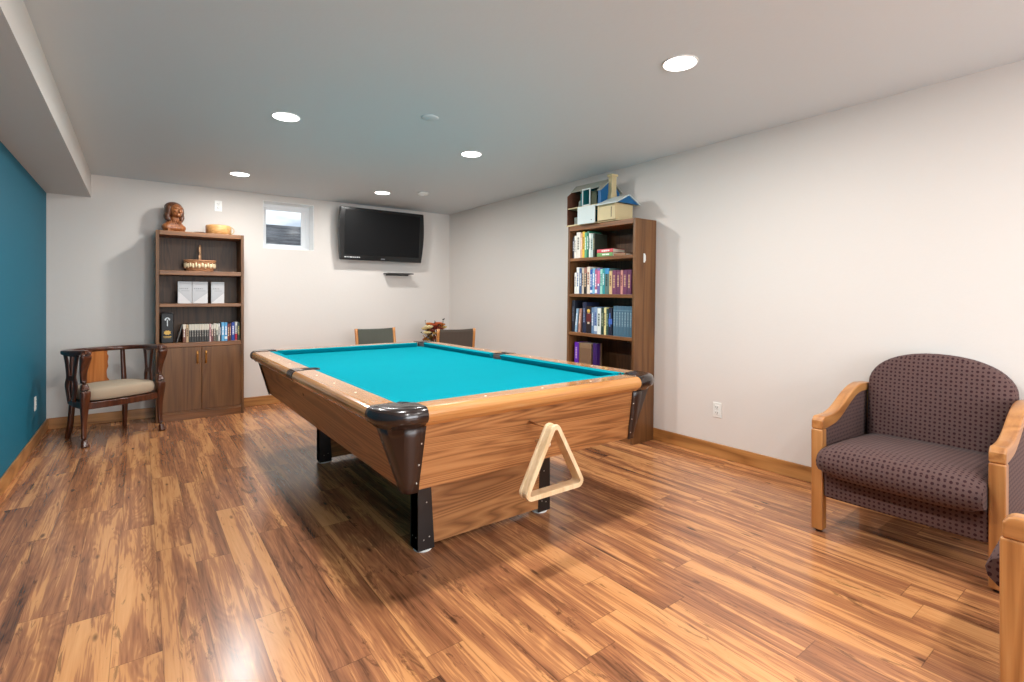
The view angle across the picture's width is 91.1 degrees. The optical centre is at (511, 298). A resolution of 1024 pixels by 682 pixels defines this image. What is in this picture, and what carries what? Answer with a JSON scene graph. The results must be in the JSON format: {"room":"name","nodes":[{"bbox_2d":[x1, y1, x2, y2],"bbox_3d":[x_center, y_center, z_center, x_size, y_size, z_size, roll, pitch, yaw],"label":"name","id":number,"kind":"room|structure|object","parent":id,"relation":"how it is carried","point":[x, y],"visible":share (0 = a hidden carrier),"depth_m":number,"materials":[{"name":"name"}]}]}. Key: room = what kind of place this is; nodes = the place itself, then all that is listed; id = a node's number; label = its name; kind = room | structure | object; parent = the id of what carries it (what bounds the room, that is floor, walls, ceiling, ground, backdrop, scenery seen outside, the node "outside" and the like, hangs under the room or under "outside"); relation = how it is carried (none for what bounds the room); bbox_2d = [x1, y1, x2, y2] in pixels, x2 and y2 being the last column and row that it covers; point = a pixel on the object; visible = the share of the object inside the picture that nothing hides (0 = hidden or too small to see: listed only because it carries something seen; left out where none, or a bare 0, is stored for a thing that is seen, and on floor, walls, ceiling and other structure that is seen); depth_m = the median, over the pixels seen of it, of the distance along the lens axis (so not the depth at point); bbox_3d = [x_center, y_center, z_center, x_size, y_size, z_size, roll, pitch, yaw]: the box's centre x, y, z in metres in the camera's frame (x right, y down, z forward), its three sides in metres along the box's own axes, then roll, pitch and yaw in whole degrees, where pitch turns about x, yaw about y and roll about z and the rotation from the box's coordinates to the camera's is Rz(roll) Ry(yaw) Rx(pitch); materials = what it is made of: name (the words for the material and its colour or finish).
{"room":"billiard room","nodes":[
{"label":"billiard room","id":0,"kind":"room"},
{"bbox_2d":[0,141,45,477],"bbox_3d":[-1.609,0.009,0.789,0.240,2.443,10.065,0,0,-37],"label":"wall","id":1,"kind":"structure","parent":0,"point":[22,199],"depth_m":3.69,"materials":[{"name":"teal paint"}]},
{"bbox_2d":[0,418,47,496],"bbox_3d":[-1.507,1.178,0.865,0.014,0.104,9.585,0,0,-37],"label":"baseboard","id":2,"kind":"structure","parent":1,"relation":"attached to","point":[11,472],"depth_m":3.65,"materials":[{"name":"brown wood"}]},
{"bbox_2d":[0,0,90,196],"bbox_3d":[-1.383,-1.101,0.957,0.323,0.223,9.585,0,0,-37],"label":"beam","id":3,"kind":"structure","parent":1,"relation":"attached to","point":[36,127],"depth_m":2.79,"materials":[{"name":"beige paint"}]},
{"bbox_2d":[46,174,448,418],"bbox_3d":[-2.710,0.009,6.090,4.311,2.443,0.240,0,0,-37],"label":"wall","id":4,"kind":"structure","parent":0,"point":[100,247],"depth_m":5.52,"materials":[{"name":"beige paint"}]},
{"bbox_2d":[48,395,281,428],"bbox_3d":[-2.634,1.178,5.988,4.283,0.104,0.014,0,0,-37],"label":"baseboard","id":5,"kind":"structure","parent":4,"relation":"attached to","point":[106,417],"depth_m":5.02,"materials":[{"name":"brown wood"}]},
{"bbox_2d":[214,201,221,211],"bbox_3d":[-3.243,-1.020,5.539,0.072,0.116,0.010,0,0,-37],"label":"wall outlet","id":6,"kind":"object","parent":4,"relation":"attached to","point":[217,204],"visible":1,"depth_m":5.54,"materials":[{"name":"white plastic"}]},
{"bbox_2d":[263,200,313,250],"bbox_3d":[-2.727,-0.861,6.078,0.577,0.558,0.238,0,0,-37],"label":"window","id":7,"kind":"structure","parent":4,"relation":"in","point":[307,211],"depth_m":6.18,"materials":[{"name":"white plastic"}]},
{"bbox_2d":[338,206,423,262],"bbox_3d":[-1.706,-0.814,6.568,1.152,0.657,0.184,0,0,-37],"label":"television","id":8,"kind":"object","parent":4,"relation":"attached to","point":[363,233],"visible":1,"depth_m":6.48,"materials":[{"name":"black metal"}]},
{"bbox_2d":[383,273,413,275],"bbox_3d":[-1.520,-0.323,6.730,0.370,0.031,0.150,0,0,-37],"label":"wall shelf","id":9,"kind":"object","parent":4,"relation":"attached to","point":[387,274],"visible":1,"depth_m":6.74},
{"bbox_2d":[0,403,998,681],"bbox_3d":[0.212,1.290,2.153,4.791,0.120,10.085,0,0,-37],"label":"floor","id":10,"kind":"structure","parent":0,"point":[221,548],"depth_m":2.26,"materials":[{"name":"laminate"}]},
{"bbox_2d":[60,344,167,447],"bbox_3d":[-3.610,0.834,4.519,0.558,0.809,0.701,0,0,26],"label":"wooden armchair","id":11,"kind":"object","parent":10,"relation":"on","point":[96,390],"visible":1,"depth_m":4.43,"materials":[{"name":"brown wood"}]},
{"bbox_2d":[76,379,154,400],"bbox_3d":[-3.580,0.804,4.505,0.440,0.123,0.557,0,0,27],"label":"seat cushion","id":12,"kind":"object","parent":11,"relation":"on","point":[96,389],"depth_m":4.39,"materials":[{"name":"fabric"}]},
{"bbox_2d":[155,230,243,422],"bbox_3d":[-3.278,0.276,5.281,0.774,1.908,0.352,0,0,-37],"label":"bookcase","id":13,"kind":"object","parent":10,"relation":"on","point":[202,376],"visible":0.83,"depth_m":5.26,"materials":[{"name":"brown wood"}]},
{"bbox_2d":[161,313,173,342],"bbox_3d":[-3.490,0.296,5.080,0.104,0.304,0.096,0,0,-37],"label":"tin","id":14,"kind":"object","parent":13,"relation":"on","point":[167,319],"visible":1,"depth_m":5.04,"materials":[{"name":"black paint"}]},
{"bbox_2d":[161,202,185,231],"bbox_3d":[-3.471,-0.835,5.151,0.198,0.312,0.186,0,0,-23],"label":"bust","id":15,"kind":"object","parent":13,"relation":"on","point":[173,215],"visible":0.91,"depth_m":5.09,"materials":[{"name":"brown wood"}]},
{"bbox_2d":[182,324,185,342],"bbox_3d":[-3.375,0.356,5.162,0.028,0.185,0.136,0,0,-37],"label":"book","id":16,"kind":"object","parent":13,"relation":"on","point":[184,325],"visible":1,"depth_m":5.11,"materials":[{"name":"paper"}]},
{"bbox_2d":[178,281,191,303],"bbox_3d":[-3.348,-0.061,5.136,0.121,0.225,0.024,0,0,-37],"label":"album","id":17,"kind":"object","parent":13,"relation":"on","point":[184,288],"visible":1,"depth_m":5.13,"materials":[{"name":"white paper"}]},
{"bbox_2d":[191,324,193,341],"bbox_3d":[-3.317,0.355,5.206,0.022,0.186,0.136,0,0,-37],"label":"book","id":18,"kind":"object","parent":13,"relation":"on","point":[192,325],"visible":0.97,"depth_m":5.15,"materials":[{"name":"paper"}]},
{"bbox_2d":[183,245,215,271],"bbox_3d":[-3.284,-0.422,5.284,0.295,0.281,0.192,0,0,-37],"label":"wicker basket","id":19,"kind":"object","parent":13,"relation":"on","point":[190,265],"visible":0.98,"depth_m":5.21,"materials":[{"name":"brown wicker"}]},
{"bbox_2d":[192,282,207,302],"bbox_3d":[-3.242,-0.061,5.215,0.137,0.225,0.024,0,0,-37],"label":"album","id":20,"kind":"object","parent":13,"relation":"on","point":[199,289],"visible":0.98,"depth_m":5.21,"materials":[{"name":"white paper"}]},
{"bbox_2d":[198,323,201,341],"bbox_3d":[-3.264,0.355,5.245,0.022,0.186,0.136,0,0,-37],"label":"book","id":21,"kind":"object","parent":13,"relation":"on","point":[200,324],"visible":0.95,"depth_m":5.19,"materials":[{"name":"paper"}]},
{"bbox_2d":[203,323,206,341],"bbox_3d":[-3.228,0.355,5.272,0.022,0.186,0.136,0,0,-37],"label":"book","id":22,"kind":"object","parent":13,"relation":"on","point":[205,324],"visible":0.95,"depth_m":5.22,"materials":[{"name":"paper"}]},
{"bbox_2d":[212,323,215,340],"bbox_3d":[-3.161,0.354,5.322,0.021,0.188,0.136,0,0,-37],"label":"book","id":23,"kind":"object","parent":13,"relation":"on","point":[214,324],"visible":0.96,"depth_m":5.27,"materials":[{"name":"paper"}]},
{"bbox_2d":[211,282,223,302],"bbox_3d":[-3.114,-0.061,5.310,0.120,0.225,0.024,0,0,-37],"label":"album","id":24,"kind":"object","parent":13,"relation":"on","point":[217,288],"visible":0.84,"depth_m":5.30,"materials":[{"name":"white paper"}]},
{"bbox_2d":[205,224,234,234],"bbox_3d":[-3.149,-0.730,5.384,0.240,0.103,0.240,0,0,8],"label":"wooden pot","id":25,"kind":"object","parent":13,"relation":"on","point":[210,228],"visible":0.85,"depth_m":5.29,"materials":[{"name":"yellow wood"}]},
{"bbox_2d":[220,322,223,340],"bbox_3d":[-3.100,0.350,5.367,0.027,0.196,0.136,0,0,-37],"label":"book","id":26,"kind":"object","parent":13,"relation":"on","point":[221,323],"visible":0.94,"depth_m":5.31,"materials":[{"name":"paper"}]},
{"bbox_2d":[224,322,226,340],"bbox_3d":[-3.077,0.351,5.384,0.028,0.194,0.136,0,0,-37],"label":"book","id":27,"kind":"object","parent":13,"relation":"on","point":[225,323],"visible":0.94,"depth_m":5.33,"materials":[{"name":"paper"}]},
{"bbox_2d":[230,322,234,339],"bbox_3d":[-3.024,0.351,5.424,0.031,0.194,0.136,0,0,-37],"label":"book","id":28,"kind":"object","parent":13,"relation":"on","point":[232,323],"visible":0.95,"depth_m":5.37,"materials":[{"name":"paper"}]},
{"bbox_2d":[237,322,239,339],"bbox_3d":[-2.982,0.352,5.455,0.022,0.192,0.136,0,0,-37],"label":"book","id":29,"kind":"object","parent":13,"relation":"on","point":[238,323],"visible":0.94,"depth_m":5.40,"materials":[{"name":"paper"}]},
{"bbox_2d":[354,327,395,344],"bbox_3d":[-1.531,0.794,5.931,0.507,0.871,0.510,0,0,-37],"label":"chair","id":30,"kind":"object","parent":10,"relation":"on","point":[382,335],"visible":0.3,"depth_m":6.10,"materials":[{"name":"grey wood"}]},
{"bbox_2d":[250,341,653,552],"bbox_3d":[-0.632,0.830,3.482,1.692,0.801,3.020,0,0,-37],"label":"pool table","id":31,"kind":"object","parent":10,"relation":"on","point":[457,429],"visible":0.98,"depth_m":2.58,"materials":[{"name":"brown wood"}]},
{"bbox_2d":[270,351,316,367],"bbox_3d":[-1.617,0.454,3.657,0.052,0.037,1.206,0,0,-37],"label":"cushion","id":32,"kind":"object","parent":31,"relation":"on","point":[303,364],"depth_m":3.52,"materials":[{"name":"teal fabric"}]},
{"bbox_2d":[277,342,417,354],"bbox_3d":[-1.438,0.454,4.567,1.288,0.037,0.052,0,0,-37],"label":"cushion","id":33,"kind":"object","parent":31,"relation":"on","point":[410,344],"depth_m":4.52,"materials":[{"name":"teal fabric"}]},
{"bbox_2d":[316,370,401,402],"bbox_3d":[-0.824,0.454,2.589,0.052,0.037,1.206,0,0,-37],"label":"cushion","id":34,"kind":"object","parent":31,"relation":"on","point":[383,396],"depth_m":2.45,"materials":[{"name":"teal fabric"}]},
{"bbox_2d":[423,342,492,357],"bbox_3d":[-0.515,0.454,4.475,0.052,0.037,1.206,0,0,-37],"label":"cushion","id":35,"kind":"object","parent":31,"relation":"on","point":[454,349],"depth_m":4.38,"materials":[{"name":"teal fabric"}]},
{"bbox_2d":[418,375,616,401],"bbox_3d":[0.099,0.454,2.497,1.288,0.037,0.052,0,0,-37],"label":"cushion","id":36,"kind":"object","parent":31,"relation":"on","point":[606,376],"depth_m":2.40,"materials":[{"name":"teal fabric"}]},
{"bbox_2d":[519,423,582,501],"bbox_3d":[0.180,0.712,2.238,0.334,0.308,0.056,0,0,-37],"label":"rack","id":37,"kind":"object","parent":31,"relation":"hanging from","point":[525,491],"visible":1,"depth_m":2.21,"materials":[{"name":"brown wood"}]},
{"bbox_2d":[500,354,623,375],"bbox_3d":[0.278,0.454,3.407,0.052,0.037,1.206,0,0,-37],"label":"cushion","id":38,"kind":"object","parent":31,"relation":"on","point":[559,366],"depth_m":3.34,"materials":[{"name":"teal fabric"}]},
{"bbox_2d":[436,328,475,346],"bbox_3d":[-0.749,0.794,6.203,0.477,0.871,0.510,0,0,-23],"label":"chair","id":39,"kind":"object","parent":10,"relation":"on","point":[463,337],"visible":0.29,"depth_m":5.98,"materials":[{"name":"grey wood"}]},
{"bbox_2d":[567,218,655,444],"bbox_3d":[0.890,0.271,4.601,0.274,1.905,0.836,0,1,-37],"label":"bookcase","id":40,"kind":"object","parent":10,"relation":"on","point":[637,236],"visible":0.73,"depth_m":4.35,"materials":[{"name":"brown wood"}]},
{"bbox_2d":[574,236,576,257],"bbox_3d":[0.672,-0.491,4.849,0.171,0.215,0.026,0,1,-37],"label":"book","id":41,"kind":"object","parent":40,"relation":"on","point":[575,244],"visible":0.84,"depth_m":4.79,"materials":[{"name":"paper"}]},
{"bbox_2d":[574,273,576,293],"bbox_3d":[0.672,-0.146,4.849,0.171,0.200,0.026,0,1,-37],"label":"book","id":42,"kind":"object","parent":40,"relation":"on","point":[575,281],"visible":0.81,"depth_m":4.79,"materials":[{"name":"paper"}]},
{"bbox_2d":[575,308,582,331],"bbox_3d":[0.686,0.207,4.839,0.181,0.224,0.049,0,0,-37],"label":"book","id":43,"kind":"object","parent":40,"relation":"on","point":[577,309],"visible":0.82,"depth_m":4.79,"materials":[{"name":"paper"}]},
{"bbox_2d":[576,232,582,257],"bbox_3d":[0.697,-0.505,4.816,0.171,0.245,0.050,0,1,-37],"label":"book","id":44,"kind":"object","parent":40,"relation":"on","point":[578,254],"visible":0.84,"depth_m":4.76,"materials":[{"name":"paper"}]},
{"bbox_2d":[576,267,582,293],"bbox_3d":[0.692,-0.171,4.822,0.171,0.250,0.034,0,1,-37],"label":"book","id":45,"kind":"object","parent":40,"relation":"on","point":[578,268],"visible":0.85,"depth_m":4.76,"materials":[{"name":"paper"}]},
{"bbox_2d":[572,300,587,331],"bbox_3d":[0.658,0.168,4.876,0.181,0.300,0.036,0,1,-37],"label":"book","id":46,"kind":"object","parent":40,"relation":"on","point":[576,304],"visible":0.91,"depth_m":4.82,"materials":[{"name":"paper"}]},
{"bbox_2d":[574,341,586,362],"bbox_3d":[0.681,0.530,4.838,0.171,0.225,0.052,0,1,-37],"label":"book","id":47,"kind":"object","parent":40,"relation":"on","point":[576,359],"visible":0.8,"depth_m":4.78,"materials":[{"name":"paper"}]},
{"bbox_2d":[578,309,582,331],"bbox_3d":[0.712,0.208,4.804,0.181,0.224,0.053,0,0,-37],"label":"book","id":48,"kind":"object","parent":40,"relation":"on","point":[580,310],"visible":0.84,"depth_m":4.75,"materials":[{"name":"paper"}]},
{"bbox_2d":[579,268,581,293],"bbox_3d":[0.713,-0.165,4.794,0.171,0.240,0.030,0,1,-37],"label":"book","id":49,"kind":"object","parent":40,"relation":"on","point":[580,273],"visible":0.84,"depth_m":4.74,"materials":[{"name":"paper"}]},
{"bbox_2d":[582,232,585,257],"bbox_3d":[0.737,-0.504,4.762,0.171,0.245,0.026,0,1,-37],"label":"book","id":50,"kind":"object","parent":40,"relation":"on","point":[583,245],"visible":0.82,"depth_m":4.71,"materials":[{"name":"paper"}]},
{"bbox_2d":[584,267,586,293],"bbox_3d":[0.752,-0.167,4.742,0.171,0.245,0.035,0,1,-37],"label":"book","id":51,"kind":"object","parent":40,"relation":"on","point":[585,269],"visible":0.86,"depth_m":4.69,"materials":[{"name":"paper"}]},
{"bbox_2d":[579,342,601,365],"bbox_3d":[0.741,0.532,4.740,0.151,0.225,0.156,0,1,-37],"label":"book","id":52,"kind":"object","parent":40,"relation":"on","point":[585,348],"visible":0.72,"depth_m":4.70,"materials":[{"name":"paper"}]},
{"bbox_2d":[582,302,598,332],"bbox_3d":[0.747,0.178,4.756,0.181,0.285,0.046,0,1,-37],"label":"book","id":53,"kind":"object","parent":40,"relation":"on","point":[585,304],"visible":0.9,"depth_m":4.71,"materials":[{"name":"paper"}]},
{"bbox_2d":[590,269,592,293],"bbox_3d":[0.796,-0.155,4.681,0.171,0.225,0.027,0,1,-37],"label":"book","id":54,"kind":"object","parent":40,"relation":"on","point":[591,270],"visible":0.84,"depth_m":4.63,"materials":[{"name":"paper"}]},
{"bbox_2d":[591,307,593,333],"bbox_3d":[0.812,0.203,4.669,0.181,0.240,0.030,0,1,-37],"label":"book","id":55,"kind":"object","parent":40,"relation":"on","point":[592,320],"visible":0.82,"depth_m":4.62,"materials":[{"name":"paper"}]},
{"bbox_2d":[587,231,600,256],"bbox_3d":[0.771,-0.503,4.716,0.171,0.245,0.024,0,1,-37],"label":"book","id":56,"kind":"object","parent":40,"relation":"on","point":[588,232],"visible":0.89,"depth_m":4.67,"materials":[{"name":"paper"}]},
{"bbox_2d":[592,268,596,293],"bbox_3d":[0.815,-0.160,4.657,0.171,0.235,0.028,0,1,-37],"label":"book","id":57,"kind":"object","parent":40,"relation":"on","point":[593,280],"visible":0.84,"depth_m":4.61,"materials":[{"name":"paper"}]},
{"bbox_2d":[587,267,602,293],"bbox_3d":[0.775,-0.169,4.710,0.171,0.250,0.038,0,1,-37],"label":"book","id":58,"kind":"object","parent":40,"relation":"on","point":[588,268],"visible":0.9,"depth_m":4.66,"materials":[{"name":"paper"}]},
{"bbox_2d":[586,306,604,332],"bbox_3d":[0.781,0.197,4.710,0.181,0.250,0.063,0,1,-37],"label":"book","id":59,"kind":"object","parent":40,"relation":"on","point":[588,308],"visible":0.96,"depth_m":4.66,"materials":[{"name":"paper"}]},
{"bbox_2d":[593,343,599,365],"bbox_3d":[0.774,0.529,4.612,0.050,0.235,0.045,0,1,-37],"label":"book","id":60,"kind":"object","parent":40,"relation":"on","point":[596,346],"visible":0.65,"depth_m":4.59,"materials":[{"name":"paper"}]},
{"bbox_2d":[597,308,600,333],"bbox_3d":[0.859,0.206,4.605,0.181,0.235,0.044,0,1,-37],"label":"book","id":61,"kind":"object","parent":40,"relation":"on","point":[598,309],"visible":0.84,"depth_m":4.55,"materials":[{"name":"paper"}]},
{"bbox_2d":[594,307,603,333],"bbox_3d":[0.833,0.201,4.640,0.181,0.245,0.037,0,1,-37],"label":"book","id":62,"kind":"object","parent":40,"relation":"on","point":[595,308],"visible":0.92,"depth_m":4.58,"materials":[{"name":"paper"}]},
{"bbox_2d":[593,234,606,256],"bbox_3d":[0.818,-0.487,4.653,0.171,0.215,0.018,0,1,-37],"label":"book","id":63,"kind":"object","parent":40,"relation":"on","point":[599,240],"visible":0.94,"depth_m":4.63,"materials":[{"name":"paper"}]},
{"bbox_2d":[597,268,602,293],"bbox_3d":[0.852,-0.159,4.607,0.171,0.235,0.033,0,1,-37],"label":"book","id":64,"kind":"object","parent":40,"relation":"on","point":[598,269],"visible":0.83,"depth_m":4.55,"materials":[{"name":"paper"}]},
{"bbox_2d":[600,269,602,293],"bbox_3d":[0.872,-0.153,4.580,0.171,0.225,0.028,0,1,-37],"label":"book","id":65,"kind":"object","parent":40,"relation":"on","point":[601,270],"visible":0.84,"depth_m":4.53,"materials":[{"name":"paper"}]},
{"bbox_2d":[601,308,603,334],"bbox_3d":[0.884,0.205,4.572,0.181,0.240,0.030,0,1,-37],"label":"book","id":66,"kind":"object","parent":40,"relation":"on","point":[602,309],"visible":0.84,"depth_m":4.52,"materials":[{"name":"paper"}]},
{"bbox_2d":[566,174,640,226],"bbox_3d":[0.819,-0.903,4.636,0.320,0.438,0.685,0,1,-37],"label":"dollhouse","id":67,"kind":"object","parent":40,"relation":"on","point":[600,201],"visible":0.98,"depth_m":4.53,"materials":[{"name":"beige wood"}]},
{"bbox_2d":[597,252,617,256],"bbox_3d":[0.896,-0.394,4.547,0.171,0.034,0.185,0,1,-37],"label":"book","id":68,"kind":"object","parent":40,"relation":"on","point":[607,253],"visible":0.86,"depth_m":4.48,"materials":[{"name":"paper"}]},
{"bbox_2d":[597,248,624,252],"bbox_3d":[0.895,-0.427,4.544,0.166,0.032,0.188,0,1,-37],"label":"book","id":69,"kind":"object","parent":68,"relation":"on","point":[611,249],"visible":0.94,"depth_m":4.49,"materials":[{"name":"paper"}]},
{"bbox_2d":[606,309,608,334],"bbox_3d":[0.919,0.208,4.525,0.181,0.235,0.022,0,1,-37],"label":"book","id":70,"kind":"object","parent":40,"relation":"on","point":[607,311],"visible":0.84,"depth_m":4.47,"materials":[{"name":"paper"}]},
{"bbox_2d":[604,307,612,334],"bbox_3d":[0.902,0.203,4.547,0.181,0.245,0.026,0,1,-37],"label":"book","id":71,"kind":"object","parent":40,"relation":"on","point":[605,308],"visible":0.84,"depth_m":4.50,"materials":[{"name":"paper"}]},
{"bbox_2d":[608,308,612,334],"bbox_3d":[0.938,0.204,4.499,0.181,0.245,0.037,0,1,-37],"label":"book","id":72,"kind":"object","parent":40,"relation":"on","point":[610,320],"visible":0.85,"depth_m":4.44,"materials":[{"name":"paper"}]},
{"bbox_2d":[609,271,612,293],"bbox_3d":[0.938,-0.141,4.491,0.171,0.205,0.034,0,1,-37],"label":"book","id":73,"kind":"object","parent":40,"relation":"on","point":[610,272],"visible":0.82,"depth_m":4.44,"materials":[{"name":"paper"}]},
{"bbox_2d":[605,268,620,293],"bbox_3d":[0.911,-0.154,4.527,0.171,0.230,0.045,0,1,-37],"label":"book","id":74,"kind":"object","parent":40,"relation":"on","point":[607,270],"visible":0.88,"depth_m":4.48,"materials":[{"name":"paper"}]},
{"bbox_2d":[612,270,616,293],"bbox_3d":[0.963,-0.143,4.457,0.171,0.210,0.044,0,1,-37],"label":"book","id":75,"kind":"object","parent":40,"relation":"on","point":[614,273],"visible":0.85,"depth_m":4.40,"materials":[{"name":"paper"}]},
{"bbox_2d":[613,306,615,335],"bbox_3d":[0.969,0.196,4.457,0.181,0.262,0.030,0,1,-37],"label":"book","id":76,"kind":"object","parent":40,"relation":"on","point":[614,307],"visible":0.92,"depth_m":4.40,"materials":[{"name":"paper"}]},
{"bbox_2d":[616,306,618,335],"bbox_3d":[0.988,0.197,4.432,0.181,0.262,0.030,0,1,-37],"label":"book","id":77,"kind":"object","parent":40,"relation":"on","point":[617,307],"visible":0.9,"depth_m":4.37,"materials":[{"name":"paper"}]},
{"bbox_2d":[616,270,620,293],"bbox_3d":[0.991,-0.142,4.419,0.171,0.210,0.043,0,1,-37],"label":"book","id":78,"kind":"object","parent":40,"relation":"on","point":[618,284],"visible":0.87,"depth_m":4.36,"materials":[{"name":"paper"}]},
{"bbox_2d":[618,306,621,335],"bbox_3d":[1.006,0.198,4.408,0.181,0.262,0.030,0,1,-37],"label":"book","id":79,"kind":"object","parent":40,"relation":"on","point":[619,328],"visible":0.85,"depth_m":4.36,"materials":[{"name":"paper"}]},
{"bbox_2d":[620,270,622,293],"bbox_3d":[1.014,-0.141,4.388,0.171,0.208,0.026,0,1,-37],"label":"book","id":80,"kind":"object","parent":40,"relation":"on","point":[621,287],"visible":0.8,"depth_m":4.34,"materials":[{"name":"paper"}]},
{"bbox_2d":[621,306,623,336],"bbox_3d":[1.024,0.198,4.383,0.181,0.262,0.030,0,1,-37],"label":"book","id":81,"kind":"object","parent":40,"relation":"on","point":[622,307],"visible":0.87,"depth_m":4.33,"materials":[{"name":"paper"}]},
{"bbox_2d":[623,270,626,293],"bbox_3d":[1.036,-0.141,4.359,0.171,0.210,0.042,0,1,-37],"label":"book","id":82,"kind":"object","parent":40,"relation":"on","point":[624,271],"visible":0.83,"depth_m":4.31,"materials":[{"name":"paper"}]},
{"bbox_2d":[624,306,626,336],"bbox_3d":[1.042,0.199,4.359,0.181,0.262,0.030,0,1,-37],"label":"book","id":83,"kind":"object","parent":40,"relation":"on","point":[625,307],"visible":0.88,"depth_m":4.30,"materials":[{"name":"paper"}]},
{"bbox_2d":[627,306,630,336],"bbox_3d":[1.060,0.199,4.334,0.181,0.262,0.030,0,1,-37],"label":"book","id":84,"kind":"object","parent":40,"relation":"on","point":[628,307],"visible":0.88,"depth_m":4.28,"materials":[{"name":"paper"}]},
{"bbox_2d":[627,270,632,293],"bbox_3d":[1.064,-0.140,4.321,0.171,0.210,0.044,0,1,-37],"label":"book","id":85,"kind":"object","parent":40,"relation":"on","point":[629,272],"visible":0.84,"depth_m":4.27,"materials":[{"name":"paper"}]},
{"bbox_2d":[629,306,631,337],"bbox_3d":[1.079,0.200,4.310,0.181,0.262,0.030,0,1,-37],"label":"book","id":86,"kind":"object","parent":40,"relation":"on","point":[630,331],"visible":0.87,"depth_m":4.26,"materials":[{"name":"paper"}]},
{"bbox_2d":[811,353,1023,592],"bbox_3d":[2.073,0.767,2.562,0.827,0.925,0.750,0,0,-37],"label":"upholstered armchair","id":87,"kind":"object","parent":10,"relation":"on","point":[936,441],"visible":0.98,"depth_m":2.53,"materials":[{"name":"fabric"}]},
{"bbox_2d":[816,433,988,511],"bbox_3d":[2.002,0.831,2.509,0.650,0.174,0.634,0,0,-37],"label":"seat cushion","id":88,"kind":"object","parent":87,"relation":"on","point":[951,473],"depth_m":2.38,"materials":[{"name":"fabric"}]},
{"bbox_2d":[985,509,1023,681],"bbox_3d":[1.917,0.767,1.401,0.750,0.925,0.785,0,0,-37],"label":"upholstered armchair","id":89,"kind":"object","parent":10,"relation":"on","point":[1004,566],"visible":1,"depth_m":1.44,"materials":[{"name":"brown wood"}]},
{"bbox_2d":[985,509,1023,585],"bbox_3d":[1.877,0.811,1.456,0.634,0.174,0.650,0,0,-37],"label":"seat cushion","id":90,"kind":"object","parent":89,"relation":"on","point":[992,564],"depth_m":1.51,"materials":[{"name":"fabric"}]},
{"bbox_3d":[-1.064,0.966,6.719,0.400,0.522,0.400,0,0,-37],"label":"side table","id":91,"kind":"object","parent":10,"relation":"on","visible":0},
{"bbox_2d":[421,318,446,340],"bbox_3d":[-1.029,0.484,6.633,0.280,0.441,0.340,0,0,11],"label":"flower arrangement","id":92,"kind":"object","parent":91,"relation":"on","point":[430,328],"visible":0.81,"depth_m":6.57,"materials":[{"name":"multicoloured plant"}]},
{"bbox_2d":[24,0,1023,214],"bbox_3d":[0.218,-1.269,2.145,4.791,0.128,10.065,0,0,-37],"label":"ceiling","id":93,"kind":"structure","parent":0,"point":[549,93],"depth_m":2.78,"materials":[{"name":"paint"}]},
{"bbox_2d":[229,172,249,176],"bbox_3d":[-2.651,-1.210,4.888,0.180,0.006,0.180,0,0,-37],"label":"recessed light","id":94,"kind":"object","parent":93,"relation":"in","point":[241,174],"visible":1,"depth_m":4.89,"materials":[{"name":"white plastic"}]},
{"bbox_2d":[271,112,300,121],"bbox_3d":[-1.506,-1.210,3.347,0.180,0.006,0.180,0,0,-37],"label":"recessed light","id":95,"kind":"object","parent":93,"relation":"in","point":[282,116],"visible":1,"depth_m":3.33,"materials":[{"name":"white plastic"}]},
{"bbox_2d":[461,151,481,157],"bbox_3d":[-0.342,-1.210,4.211,0.180,0.006,0.180,0,0,-37],"label":"recessed light","id":96,"kind":"object","parent":93,"relation":"in","point":[471,154],"visible":1,"depth_m":4.21,"materials":[{"name":"white plastic"}]},
{"bbox_2d":[662,54,698,71],"bbox_3d":[0.865,-1.210,2.585,0.180,0.006,0.180,0,0,-37],"label":"recessed light","id":97,"kind":"object","parent":93,"relation":"in","point":[677,63],"visible":1,"depth_m":2.58,"materials":[{"name":"white plastic"}]},
{"bbox_2d":[449,60,1023,466],"bbox_3d":[2.045,0.009,3.501,0.240,2.443,10.065,0,0,-37],"label":"wall","id":98,"kind":"structure","parent":0,"point":[795,260],"depth_m":3.43,"materials":[{"name":"beige paint"}]},
{"bbox_2d":[713,402,721,417],"bbox_3d":[1.594,0.866,3.900,0.010,0.116,0.072,0,0,-37],"label":"wall outlet","id":99,"kind":"object","parent":98,"relation":"attached to","point":[717,407],"visible":1,"depth_m":3.89,"materials":[{"name":"white plastic"}]},
{"bbox_2d":[653,427,810,482],"bbox_3d":[1.943,1.178,3.425,0.014,0.104,9.585,0,0,-37],"label":"baseboard","id":100,"kind":"structure","parent":98,"relation":"attached to","point":[790,469],"depth_m":3.76,"materials":[{"name":"brown wood"}]},
{"label":"outside","id":101,"kind":"structure","parent":0,"visible":0},
{"bbox_3d":[-3.646,1.280,8.268,8.000,0.100,4.375,0,0,-37],"label":"ground","id":102,"kind":"structure","parent":101,"visible":0},
{"bbox_2d":[266,224,300,245],"bbox_3d":[-2.722,0.073,8.030,4.000,2.313,0.140,0,0,-37],"label":"fence","id":103,"kind":"object","parent":102,"relation":"on","point":[275,234],"visible":0.02,"depth_m":7.45,"materials":[{"name":"grey wood"}]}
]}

